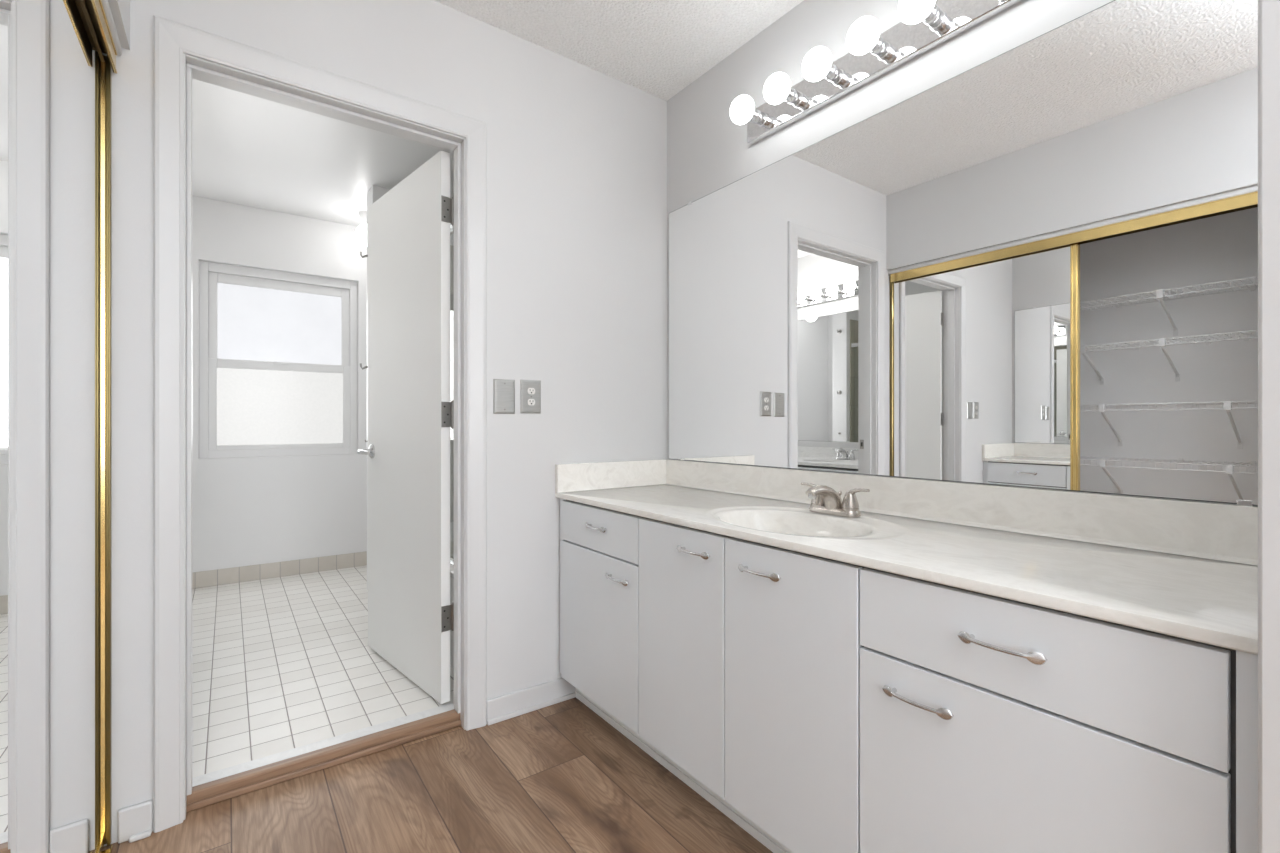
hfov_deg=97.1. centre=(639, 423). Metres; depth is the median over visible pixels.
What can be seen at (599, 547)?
base cabinet
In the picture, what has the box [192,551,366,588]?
baseboard
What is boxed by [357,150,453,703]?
door
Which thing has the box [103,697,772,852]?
floor
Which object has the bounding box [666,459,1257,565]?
backsplash
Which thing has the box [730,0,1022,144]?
vanity light
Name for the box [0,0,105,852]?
mirrored closet door
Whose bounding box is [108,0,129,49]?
wall
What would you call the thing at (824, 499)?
faucet
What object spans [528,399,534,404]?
receptacle
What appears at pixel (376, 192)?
wall partition
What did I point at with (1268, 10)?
wall
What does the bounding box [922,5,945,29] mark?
socket
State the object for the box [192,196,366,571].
wall
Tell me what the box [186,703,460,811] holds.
threshold
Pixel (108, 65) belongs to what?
door frame
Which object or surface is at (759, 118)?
socket
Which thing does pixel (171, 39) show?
door frame
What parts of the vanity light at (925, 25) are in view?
bulb, bulb, bulb, bulb, bulb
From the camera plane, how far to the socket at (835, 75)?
1.70 m
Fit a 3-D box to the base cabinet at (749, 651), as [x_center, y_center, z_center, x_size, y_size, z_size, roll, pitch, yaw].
[0.415,0.659,1.556,0.556,0.764,0.738,0,0,-36]
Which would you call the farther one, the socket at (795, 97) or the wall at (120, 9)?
the socket at (795, 97)
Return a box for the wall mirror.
[669,0,1257,505]
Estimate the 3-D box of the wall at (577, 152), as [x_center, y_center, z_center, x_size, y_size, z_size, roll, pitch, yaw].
[-0.873,-0.177,1.792,2.600,2.437,0.115,0,0,-36]
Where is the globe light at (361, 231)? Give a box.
[355,211,366,246]
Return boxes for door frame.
[103,55,110,845]
[153,15,486,832]
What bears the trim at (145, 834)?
attached to the wall at (577, 152)
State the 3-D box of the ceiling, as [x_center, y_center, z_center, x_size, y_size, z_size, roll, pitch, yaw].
[-0.262,-1.442,0.614,4.100,0.108,7.700,0,0,-36]
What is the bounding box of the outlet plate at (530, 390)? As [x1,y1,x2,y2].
[520,380,540,413]
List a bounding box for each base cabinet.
[560,499,657,760]
[639,517,864,852]
[860,567,1257,852]
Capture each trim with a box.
[101,0,121,55]
[128,830,150,842]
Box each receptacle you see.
[528,388,534,393]
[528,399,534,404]
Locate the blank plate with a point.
(503, 389)
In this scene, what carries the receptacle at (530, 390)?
attached to the outlet plate at (530, 390)
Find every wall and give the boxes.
[102,0,666,845]
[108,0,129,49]
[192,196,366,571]
[667,0,1254,505]
[1258,0,1279,852]
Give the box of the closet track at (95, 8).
[84,0,116,73]
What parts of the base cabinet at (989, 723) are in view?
handle, handle, drawer, door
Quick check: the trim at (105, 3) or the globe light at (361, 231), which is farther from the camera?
the globe light at (361, 231)
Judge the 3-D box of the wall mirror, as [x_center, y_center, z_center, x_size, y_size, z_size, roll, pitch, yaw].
[0.647,-0.378,1.706,0.009,1.060,1.777,0,0,-36]
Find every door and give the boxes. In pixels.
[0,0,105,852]
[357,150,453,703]
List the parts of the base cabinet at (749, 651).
door, handle, handle, door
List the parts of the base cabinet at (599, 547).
handle, door, drawer, handle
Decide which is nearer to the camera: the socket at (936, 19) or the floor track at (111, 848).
the floor track at (111, 848)
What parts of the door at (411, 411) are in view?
lever handle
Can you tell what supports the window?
in the wall at (247, 511)
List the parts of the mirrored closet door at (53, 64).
rail, rail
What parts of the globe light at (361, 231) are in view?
globe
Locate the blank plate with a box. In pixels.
[493,379,514,413]
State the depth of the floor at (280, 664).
2.29 m
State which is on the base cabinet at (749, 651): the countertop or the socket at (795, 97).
the countertop
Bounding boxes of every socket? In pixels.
[749,108,767,126]
[784,87,803,106]
[824,64,844,84]
[869,36,891,59]
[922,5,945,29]
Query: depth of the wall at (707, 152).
1.89 m
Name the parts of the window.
sash, sash, pane, pane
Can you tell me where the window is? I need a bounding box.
[199,261,356,458]
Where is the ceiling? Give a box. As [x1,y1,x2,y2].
[192,0,803,226]
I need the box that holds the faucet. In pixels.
[801,482,869,516]
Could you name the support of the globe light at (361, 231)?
attached to the ceiling
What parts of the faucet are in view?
lever handle, spout, plate, lever handle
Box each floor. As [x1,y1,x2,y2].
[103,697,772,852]
[192,565,453,777]
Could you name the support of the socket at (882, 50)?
attached to the vanity light at (925, 25)
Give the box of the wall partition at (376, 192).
[367,185,453,589]
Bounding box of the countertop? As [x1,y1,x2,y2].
[555,459,1257,654]
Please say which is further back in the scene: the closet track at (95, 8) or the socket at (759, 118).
the socket at (759, 118)
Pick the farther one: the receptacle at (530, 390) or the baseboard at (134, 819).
the receptacle at (530, 390)
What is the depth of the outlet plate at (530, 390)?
2.06 m
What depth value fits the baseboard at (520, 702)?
2.04 m
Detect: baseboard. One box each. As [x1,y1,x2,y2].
[118,800,152,842]
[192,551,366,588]
[487,678,575,725]
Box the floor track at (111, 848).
[102,845,112,852]

